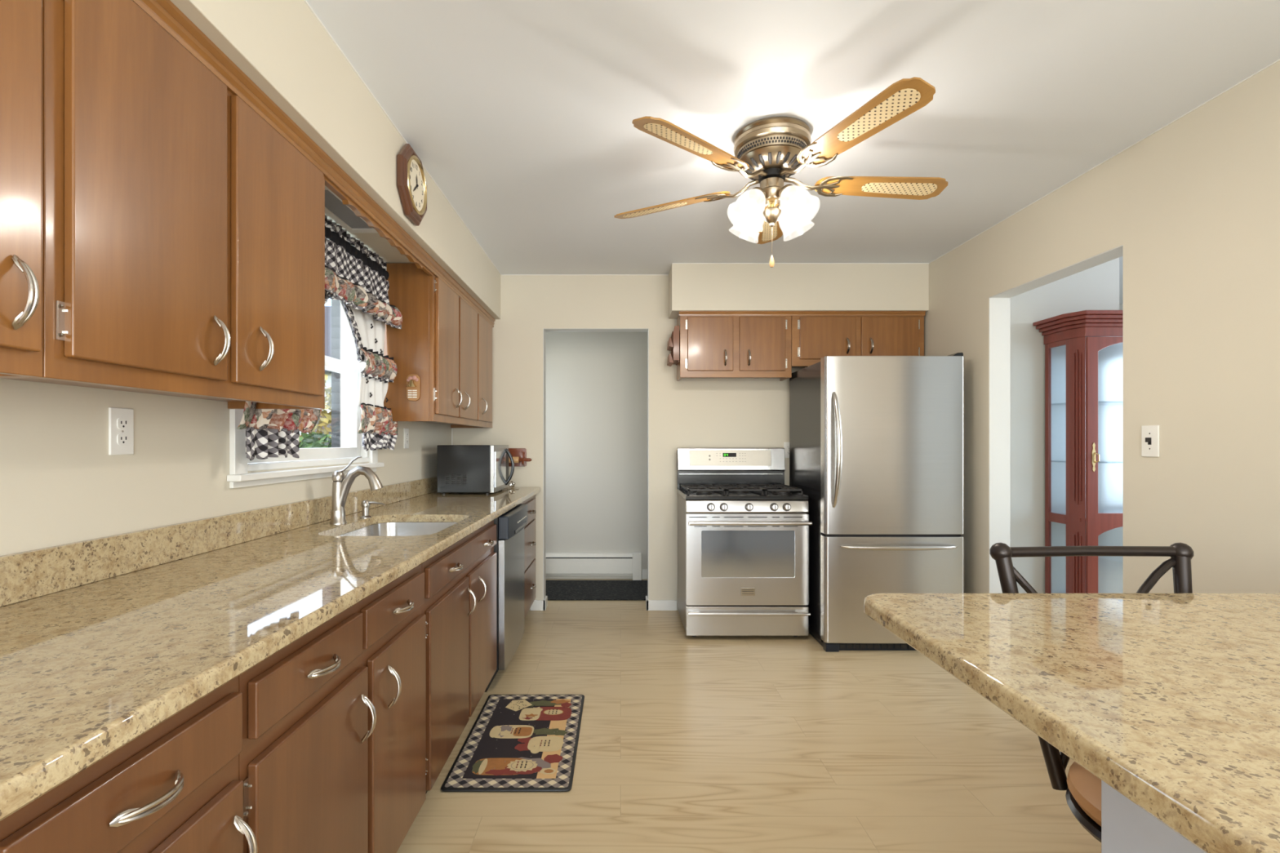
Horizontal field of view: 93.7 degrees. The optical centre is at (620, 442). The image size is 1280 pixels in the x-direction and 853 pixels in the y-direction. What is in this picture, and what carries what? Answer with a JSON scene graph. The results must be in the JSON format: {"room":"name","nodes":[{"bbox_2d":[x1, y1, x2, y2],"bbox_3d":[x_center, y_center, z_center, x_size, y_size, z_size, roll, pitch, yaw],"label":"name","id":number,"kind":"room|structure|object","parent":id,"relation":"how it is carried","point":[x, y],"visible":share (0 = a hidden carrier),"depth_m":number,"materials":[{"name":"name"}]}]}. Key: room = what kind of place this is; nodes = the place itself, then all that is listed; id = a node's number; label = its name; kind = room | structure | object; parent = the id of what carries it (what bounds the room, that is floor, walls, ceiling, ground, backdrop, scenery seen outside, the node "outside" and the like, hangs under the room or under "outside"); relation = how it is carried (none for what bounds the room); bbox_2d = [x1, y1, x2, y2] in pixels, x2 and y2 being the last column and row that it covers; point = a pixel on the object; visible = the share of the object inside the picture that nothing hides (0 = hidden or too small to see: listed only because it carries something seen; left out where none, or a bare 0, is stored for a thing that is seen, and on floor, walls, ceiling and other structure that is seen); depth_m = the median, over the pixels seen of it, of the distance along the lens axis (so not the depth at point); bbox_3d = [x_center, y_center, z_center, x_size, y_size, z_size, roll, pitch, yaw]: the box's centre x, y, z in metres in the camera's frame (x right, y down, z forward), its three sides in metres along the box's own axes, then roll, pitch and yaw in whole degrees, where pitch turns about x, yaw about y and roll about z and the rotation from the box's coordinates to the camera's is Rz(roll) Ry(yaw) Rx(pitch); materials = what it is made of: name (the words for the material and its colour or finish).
{"room":"kitchen","nodes":[
{"label":"kitchen","id":0,"kind":"room"},
{"bbox_2d":[0,303,451,555],"bbox_3d":[-1.301,0.050,0.857,0.138,2.540,7.214,0,0,0],"label":"wall","id":1,"kind":"structure","parent":0,"point":[60,483],"depth_m":1.48,"materials":[{"name":"beige paint"}]},
{"bbox_2d":[0,0,42,377],"bbox_3d":[-1.055,-0.498,0.560,0.350,0.787,0.818,0,0,0],"label":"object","id":2,"kind":"object","parent":1,"relation":"attached to","point":[20,20],"visible":1,"depth_m":0.91,"materials":[{"name":"brown wood"}]},
{"bbox_2d":[108,407,133,455],"bbox_3d":[-1.227,-0.027,1.477,0.009,0.115,0.070,0,0,0],"label":"wall outlet","id":3,"kind":"object","parent":1,"relation":"attached to","point":[121,420],"visible":1,"depth_m":1.47,"materials":[{"name":"white plastic"}]},
{"bbox_2d":[116,417,128,429],"bbox_3d":[-1.225,-0.046,1.477,0.004,0.028,0.033,0,0,0],"label":"receptacle","id":4,"kind":"object","parent":3,"relation":"attached to","point":[122,423],"depth_m":1.47,"materials":[{"name":"white plastic"}]},
{"bbox_2d":[116,433,128,444],"bbox_3d":[-1.225,-0.007,1.477,0.004,0.028,0.033,0,0,0],"label":"receptacle","id":5,"kind":"object","parent":3,"relation":"attached to","point":[122,438],"depth_m":1.47,"materials":[{"name":"white plastic"}]},
{"bbox_2d":[0,0,324,408],"bbox_3d":[-1.055,-0.498,1.431,0.350,0.787,0.921,0,0,0],"label":"upper cabinet","id":6,"kind":"object","parent":1,"relation":"attached to","point":[184,233],"visible":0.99,"depth_m":1.21,"materials":[{"name":"brown wood"}]},
{"bbox_2d":[0,475,436,607],"bbox_3d":[-1.220,0.273,2.206,0.020,0.096,4.312,0,0,0],"label":"backsplash","id":7,"kind":"structure","parent":1,"relation":"attached to","point":[32,574],"depth_m":1.56,"materials":[{"name":"stone"}]},
{"bbox_2d":[226,306,384,488],"bbox_3d":[-1.274,-0.370,2.445,0.173,1.031,1.142,0,0,0],"label":"window","id":8,"kind":"structure","parent":1,"relation":"in","point":[349,368],"depth_m":2.55,"materials":[{"name":"white paint"}]},
{"bbox_2d":[324,214,402,328],"bbox_3d":[-1.133,-0.727,2.467,0.118,0.330,1.216,0,0,0],"label":"curtain valance","id":9,"kind":"object","parent":8,"relation":"hanging from","point":[364,286],"visible":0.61,"depth_m":2.56,"materials":[{"name":"multicoloured fabric"}]},
{"bbox_2d":[236,290,330,461],"bbox_3d":[-1.148,-0.374,2.114,0.077,0.860,0.655,0,0,0],"label":"curtain","id":10,"kind":"object","parent":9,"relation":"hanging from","point":[269,433],"visible":0.21,"depth_m":1.97,"materials":[{"name":"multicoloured fabric"}]},
{"bbox_2d":[324,266,402,328],"bbox_3d":[-1.110,-0.613,2.467,0.074,0.101,1.216,0,0,0],"label":"print","id":11,"kind":"object","parent":9,"relation":"attached to","point":[354,295],"depth_m":2.54,"materials":[{"name":"fabric"}]},
{"bbox_2d":[337,275,398,451],"bbox_3d":[-1.153,-0.382,2.769,0.091,0.844,0.646,0,0,4],"label":"curtain","id":12,"kind":"object","parent":9,"relation":"hanging from","point":[380,430],"visible":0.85,"depth_m":2.79,"materials":[{"name":"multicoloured fabric"}]},
{"bbox_2d":[365,323,388,402],"bbox_3d":[-1.157,-0.410,2.857,0.007,0.425,0.253,0,0,0],"label":"print","id":13,"kind":"object","parent":12,"relation":"on","point":[376,389],"depth_m":2.86,"materials":[{"name":"black"}]},
{"bbox_2d":[169,0,500,319],"bbox_3d":[-1.052,-1.058,0.867,0.360,0.325,6.994,0,0,0],"label":"soffit","id":14,"kind":"object","parent":1,"relation":"attached to","point":[281,46],"depth_m":1.84,"materials":[{"name":"beige paint"}]},
{"bbox_2d":[324,185,377,232],"bbox_3d":[-1.065,-0.886,2.285,0.140,0.015,0.470,0,0,0],"label":"ceiling light","id":15,"kind":"object","parent":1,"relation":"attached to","point":[342,214],"visible":0.43,"depth_m":2.33,"materials":[{"name":"white paint"}]},
{"bbox_2d":[403,428,408,448],"bbox_3d":[-1.227,-0.023,3.440,0.009,0.115,0.070,0,0,0],"label":"wall outlet","id":16,"kind":"object","parent":1,"relation":"attached to","point":[406,431],"visible":1,"depth_m":3.43,"materials":[{"name":"white plastic"}]},
{"bbox_2d":[396,143,426,226],"bbox_3d":[-0.851,-1.057,2.470,0.040,0.288,0.288,0,0,0],"label":"wall clock","id":17,"kind":"object","parent":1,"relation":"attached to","point":[411,184],"visible":1,"depth_m":2.41,"materials":[{"name":"brown wood"}]},
{"bbox_2d":[383,262,492,427],"bbox_3d":[-1.055,-0.498,3.672,0.350,0.787,1.378,0,0,0],"label":"upper cabinet","id":18,"kind":"object","parent":1,"relation":"attached to","point":[442,340],"visible":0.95,"depth_m":3.01,"materials":[{"name":"brown wood"}]},
{"bbox_2d":[132,0,495,327],"bbox_3d":[-0.921,-0.866,2.256,0.020,0.057,4.212,0,0,0],"label":"trim","id":19,"kind":"structure","parent":18,"relation":"attached to","point":[165,13],"depth_m":1.61,"materials":[{"name":"brown wood"}]},
{"bbox_2d":[324,177,433,275],"bbox_3d":[-0.942,-0.854,2.438,0.020,0.077,1.089,0,0,0],"label":"board","id":20,"kind":"object","parent":18,"relation":"attached to","point":[346,201],"visible":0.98,"depth_m":2.27,"materials":[{"name":"brown wood"}]},
{"bbox_2d":[405,374,419,400],"bbox_3d":[-1.029,-0.272,2.968,0.066,0.132,0.052,0,0,0],"label":"plaque","id":21,"kind":"object","parent":18,"relation":"attached to","point":[412,386],"visible":1,"depth_m":2.97,"materials":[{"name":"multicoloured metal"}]},
{"bbox_2d":[406,375,418,382],"bbox_3d":[-1.030,-0.316,2.969,0.058,0.032,0.011,0,0,0],"label":"flower","id":22,"kind":"object","parent":21,"relation":"on","point":[410,378],"depth_m":2.97,"materials":[{"name":"pink"}]},
{"bbox_2d":[546,332,647,578],"bbox_3d":[-0.400,0.050,4.982,2.400,2.540,0.996,0,0,0],"label":"wall","id":23,"kind":"structure","parent":0,"point":[597,382],"depth_m":5.36,"materials":[{"name":"paint"}]},
{"bbox_2d":[546,552,641,580],"bbox_3d":[-0.458,1.100,5.325,1.285,0.240,0.067,0,0,0],"label":"baseboard heater","id":24,"kind":"object","parent":23,"relation":"attached to","point":[557,564],"visible":0.64,"depth_m":5.30,"materials":[{"name":"white metal"}]},
{"bbox_2d":[641,568,647,579],"bbox_3d":[0.405,1.175,5.353,0.430,0.090,0.015,0,0,0],"label":"baseboard","id":25,"kind":"structure","parent":23,"relation":"attached to","point":[644,571],"depth_m":5.34,"materials":[{"name":"white paint"}]},
{"bbox_2d":[451,275,804,610],"bbox_3d":[0.494,0.050,4.424,3.452,2.540,0.120,0,0,0],"label":"wall","id":26,"kind":"structure","parent":0,"point":[686,412],"depth_m":4.36,"materials":[{"name":"beige paint"}]},
{"bbox_2d":[508,448,526,466],"bbox_3d":[-0.807,0.108,4.321,0.246,0.133,0.084,0,0,0],"label":"rack","id":27,"kind":"object","parent":26,"relation":"attached to","point":[521,453],"visible":0.49,"depth_m":4.35,"materials":[{"name":"red wood"}]},
{"bbox_2d":[508,457,531,462],"bbox_3d":[-0.815,0.125,4.304,0.352,0.045,0.045,0,0,0],"label":"rolling pin","id":28,"kind":"object","parent":27,"relation":"on","point":[516,460],"visible":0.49,"depth_m":4.29,"materials":[{"name":"brown wood"}]},
{"bbox_2d":[542,328,648,599],"bbox_3d":[-0.180,0.195,4.425,0.768,2.050,0.119,0,0,0],"label":"trim","id":29,"kind":"structure","parent":26,"relation":"attached to","point":[544,330],"depth_m":4.41,"materials":[{"name":"paint"}]},
{"bbox_2d":[530,595,676,610],"bbox_3d":[-0.122,1.183,4.417,1.065,0.075,0.134,0,0,0],"label":"baseboard","id":30,"kind":"structure","parent":26,"relation":"attached to","point":[538,605],"depth_m":4.35,"materials":[{"name":"white paint"}]},
{"bbox_2d":[676,315,791,381],"bbox_3d":[0.790,-0.669,4.213,0.765,0.446,0.298,0,0,0],"label":"upper cabinet","id":31,"kind":"object","parent":26,"relation":"attached to","point":[710,346],"visible":1,"depth_m":4.10,"materials":[{"name":"brown wood"}]},
{"bbox_2d":[666,325,679,366],"bbox_3d":[0.369,-0.676,4.231,0.070,0.257,0.211,0,0,0],"label":"wooden rack","id":32,"kind":"object","parent":31,"relation":"attached to","point":[673,345],"visible":1,"depth_m":4.13,"materials":[{"name":"brown wood"}]},
{"bbox_2d":[783,442,789,457],"bbox_3d":[1.222,0.055,4.359,0.070,0.115,0.009,0,0,0],"label":"wall outlet","id":33,"kind":"object","parent":26,"relation":"attached to","point":[786,445],"visible":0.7,"depth_m":4.36,"materials":[{"name":"white plastic"}]},
{"bbox_2d":[668,263,928,319],"bbox_3d":[1.224,-1.059,4.224,1.751,0.322,0.279,0,0,0],"label":"soffit","id":34,"kind":"object","parent":26,"relation":"attached to","point":[691,286],"depth_m":4.08,"materials":[{"name":"beige paint"}]},
{"bbox_2d":[791,315,924,367],"bbox_3d":[1.629,-0.708,4.213,0.907,0.369,0.298,0,0,0],"label":"upper cabinet","id":35,"kind":"object","parent":26,"relation":"attached to","point":[814,338],"visible":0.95,"depth_m":4.10,"materials":[{"name":"brown wood"}]},
{"bbox_2d":[679,311,925,315],"bbox_3d":[1.242,-0.885,4.105,1.685,0.034,0.020,0,0,0],"label":"trim","id":36,"kind":"structure","parent":35,"relation":"attached to","point":[681,313],"depth_m":4.11,"materials":[{"name":"brown wood"}]},
{"bbox_2d":[396,578,1101,852],"bbox_3d":[1.915,1.280,1.375,6.570,0.120,8.250,0,0,0],"label":"floor","id":37,"kind":"structure","parent":0,"point":[686,744],"depth_m":2.33,"materials":[{"name":"brown wood"}]},
{"bbox_2d":[0,675,257,852],"bbox_3d":[-0.894,0.788,0.536,0.656,0.863,0.870,0,0,0],"label":"base cabinet","id":38,"kind":"object","parent":37,"relation":"on","point":[175,787],"visible":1,"depth_m":0.79,"materials":[{"name":"brown wood"}]},
{"bbox_2d":[238,564,426,852],"bbox_3d":[-0.894,0.788,1.419,0.656,0.863,0.892,0,0,0],"label":"base cabinet","id":39,"kind":"object","parent":37,"relation":"on","point":[332,758],"visible":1,"depth_m":1.30,"materials":[{"name":"brown wood"}]},
{"bbox_2d":[422,520,496,793],"bbox_3d":[-0.894,0.788,2.396,0.656,0.863,1.057,0,0,0],"label":"base cabinet","id":40,"kind":"object","parent":37,"relation":"on","point":[459,607],"visible":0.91,"depth_m":2.20,"materials":[{"name":"brown wood"}]},
{"bbox_2d":[0,475,540,821],"bbox_3d":[-0.903,0.290,2.206,0.653,0.130,4.312,0,0,0],"label":"countertop","id":41,"kind":"structure","parent":40,"relation":"on","point":[104,641],"depth_m":1.18,"materials":[{"name":"stone"}]},
{"bbox_2d":[329,456,382,524],"bbox_3d":[-1.047,0.189,2.380,0.208,0.267,0.062,0,0,0],"label":"faucet","id":42,"kind":"object","parent":41,"relation":"on","point":[341,485],"visible":1,"depth_m":2.36,"materials":[{"name":"silver metal"}]},
{"bbox_2d":[359,500,385,518],"bbox_3d":[-1.060,0.284,2.565,0.108,0.075,0.048,0,0,0],"label":"soap dispenser","id":43,"kind":"object","parent":41,"relation":"on","point":[365,504],"visible":1,"depth_m":2.55,"materials":[{"name":"silver metal"}]},
{"bbox_2d":[337,522,457,536],"bbox_3d":[-0.865,0.445,2.370,0.456,0.176,0.646,0,0,0],"label":"sink","id":44,"kind":"object","parent":41,"relation":"in","point":[384,529],"visible":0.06,"depth_m":2.67,"materials":[{"name":"silver metal"}]},
{"bbox_2d":[436,444,514,494],"bbox_3d":[-0.925,0.169,3.935,0.411,0.304,0.494,0,0,0],"label":"microwave","id":45,"kind":"object","parent":41,"relation":"on","point":[460,468],"visible":1,"depth_m":3.69,"materials":[{"name":"black metal"}]},
{"bbox_2d":[506,480,519,489],"bbox_3d":[-0.747,0.298,4.174,0.087,0.047,0.227,0,0,-13],"label":"stopper","id":46,"kind":"object","parent":41,"relation":"on","point":[512,484],"visible":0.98,"depth_m":4.25,"materials":[{"name":"silver metal"}]},
{"bbox_2d":[484,503,527,692],"bbox_3d":[-0.861,0.789,3.235,0.658,0.862,0.610,0,0,0],"label":"dishwasher","id":47,"kind":"object","parent":37,"relation":"on","point":[508,548],"visible":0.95,"depth_m":3.02,"materials":[{"name":"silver metal"}]},
{"bbox_2d":[440,694,584,791],"bbox_3d":[-0.402,1.211,2.487,0.460,0.015,0.794,0,0,0],"label":"floor mat","id":48,"kind":"object","parent":37,"relation":"on","point":[516,743],"visible":1,"depth_m":2.38,"materials":[{"name":"printed woven fabric"},{"name":"rubber"}]},
{"bbox_2d":[520,494,536,618],"bbox_3d":[-0.894,0.788,3.953,0.656,0.863,0.813,0,0,0],"label":"base cabinet","id":49,"kind":"object","parent":37,"relation":"on","point":[530,543],"visible":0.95,"depth_m":3.98,"materials":[{"name":"brown wood"}]},
{"bbox_2d":[546,580,647,600],"bbox_3d":[-0.275,1.215,4.950,1.650,0.008,0.640,0,0,0],"label":"door mat","id":50,"kind":"object","parent":37,"relation":"on","point":[556,590],"visible":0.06,"depth_m":4.91,"materials":[{"name":"black carpet"}]},
{"bbox_2d":[676,447,812,636],"bbox_3d":[0.781,0.628,3.966,0.758,1.184,0.667,0,0,0],"label":"gas range","id":51,"kind":"object","parent":37,"relation":"on","point":[743,532],"visible":1,"depth_m":3.69,"materials":[{"name":"silver metal"}]},
{"bbox_2d":[677,484,808,500],"bbox_3d":[0.781,0.323,3.966,0.758,0.070,0.538,0,0,0],"label":"cooktop","id":52,"kind":"object","parent":51,"relation":"in","point":[685,491],"depth_m":3.79,"materials":[{"name":"metal"}]},
{"bbox_2d":[789,352,964,652],"bbox_3d":[1.597,0.347,3.823,0.820,1.747,0.834,0,0,0],"label":"refrigerator","id":53,"kind":"object","parent":37,"relation":"on","point":[877,442],"visible":0.91,"depth_m":3.48,"materials":[{"name":"silver metal"}]},
{"bbox_2d":[863,593,1279,852],"bbox_3d":[1.302,0.771,0.295,1.593,0.898,1.990,0,0,0],"label":"countertop","id":54,"kind":"structure","parent":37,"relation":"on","point":[1171,701],"depth_m":0.80,"materials":[{"name":"stone"}]},
{"bbox_2d":[1032,310,1123,593],"bbox_3d":[3.135,0.236,3.562,1.131,1.967,0.360,0,0,0],"label":"china cabinet","id":55,"kind":"object","parent":37,"relation":"on","point":[1084,349],"visible":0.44,"depth_m":3.64,"materials":[{"name":"wood"}]},
{"bbox_2d":[1051,401,1123,405],"bbox_3d":[3.170,-0.234,3.599,1.021,0.008,0.258,0,0,0],"label":"shelf","id":56,"kind":"object","parent":55,"relation":"attached to","point":[1053,403],"depth_m":3.56,"materials":[{"name":"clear glass"}]},
{"bbox_2d":[1056,460,1123,462],"bbox_3d":[3.170,0.116,3.599,1.021,0.008,0.258,0,0,0],"label":"shelf","id":57,"kind":"object","parent":55,"relation":"attached to","point":[1057,461],"depth_m":3.58,"materials":[{"name":"clear glass"}]},
{"bbox_2d":[989,542,1193,842],"bbox_3d":[1.155,0.732,1.235,0.489,0.971,0.544,0,0,0],"label":"chair","id":58,"kind":"object","parent":37,"relation":"on","point":[1082,788],"visible":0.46,"depth_m":1.45,"materials":[{"name":"black metal"}]},
{"bbox_2d":[306,0,1279,303],"bbox_3d":[1.915,-1.280,1.350,6.570,0.120,8.500,0,0,0],"label":"ceiling","id":59,"kind":"structure","parent":0,"point":[522,113],"depth_m":2.11,"materials":[{"name":"paint"}]},
{"bbox_2d":[613,76,947,267],"bbox_3d":[0.643,-0.958,2.397,1.345,0.523,1.375,0,0,0],"label":"ceiling fan","id":60,"kind":"object","parent":59,"relation":"hanging from","point":[768,151],"visible":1,"depth_m":2.27,"materials":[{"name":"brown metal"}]},
{"bbox_2d":[1010,257,1123,593],"bbox_3d":[3.710,0.050,2.600,2.980,2.540,5.600,0,0,0],"label":"wall","id":61,"kind":"structure","parent":0,"point":[1096,287],"depth_m":3.75,"materials":[{"name":"paint"}]},
{"bbox_2d":[924,61,1279,593],"bbox_3d":[2.160,0.050,0.807,0.120,2.540,7.114,0,0,0],"label":"wall","id":62,"kind":"structure","parent":0,"point":[1193,206],"depth_m":2.25,"materials":[{"name":"beige paint"}]},
{"bbox_2d":[303,0,1279,275],"bbox_3d":[0.614,-1.218,0.882,2.972,0.004,6.964,0,0,0],"label":"trim","id":63,"kind":"structure","parent":62,"relation":"attached to","point":[305,1],"depth_m":2.72,"materials":[{"name":"white paint"}]},
{"bbox_2d":[989,244,1123,593],"bbox_3d":[2.161,0.196,2.965,0.118,2.048,0.916,0,0,0],"label":"trim","id":64,"kind":"structure","parent":62,"relation":"attached to","point":[999,304],"depth_m":3.42,"materials":[{"name":"paint"}]},
{"bbox_2d":[1141,425,1159,457],"bbox_3d":[2.090,-0.005,2.375,0.020,0.124,0.076,0,0,0],"label":"light switch","id":65,"kind":"object","parent":62,"relation":"attached to","point":[1149,433],"visible":1,"depth_m":2.37,"materials":[{"name":"white plastic"}]},
{"label":"outside","id":66,"kind":"structure","parent":0,"visible":0},
{"bbox_3d":[-15.700,1.945,12.000,28.600,0.050,36.000,0,0,0],"label":"lawn","id":67,"kind":"structure","parent":66,"visible":0},
{"bbox_2d":[299,306,331,445],"bbox_3d":[-7.050,-0.630,14.000,5.500,5.100,4.800,0,0,0],"label":"house","id":68,"kind":"structure","parent":67,"relation":"on","point":[327,308],"depth_m":12.46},
{"bbox_2d":[299,374,331,444],"bbox_3d":[-4.540,0.427,9.206,2.095,2.986,2.133,0,0,0],"label":"shrub","id":69,"kind":"object","parent":67,"relation":"on","point":[322,423],"visible":0.03,"depth_m":8.75,"materials":[{"name":"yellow plant"}]},
{"bbox_2d":[299,431,331,448],"bbox_3d":[-3.350,0.902,6.544,1.612,2.035,1.588,0,0,0],"label":"shrub","id":70,"kind":"object","parent":67,"relation":"on","point":[308,439],"visible":0.02,"depth_m":6.41,"materials":[{"name":"green plant"}]},
{"bbox_2d":[331,294,340,447],"bbox_3d":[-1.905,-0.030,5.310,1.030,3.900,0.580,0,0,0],"label":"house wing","id":71,"kind":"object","parent":67,"relation":"on","point":[335,304],"visible":0.02,"depth_m":5.02,"materials":[{"name":"grey"}]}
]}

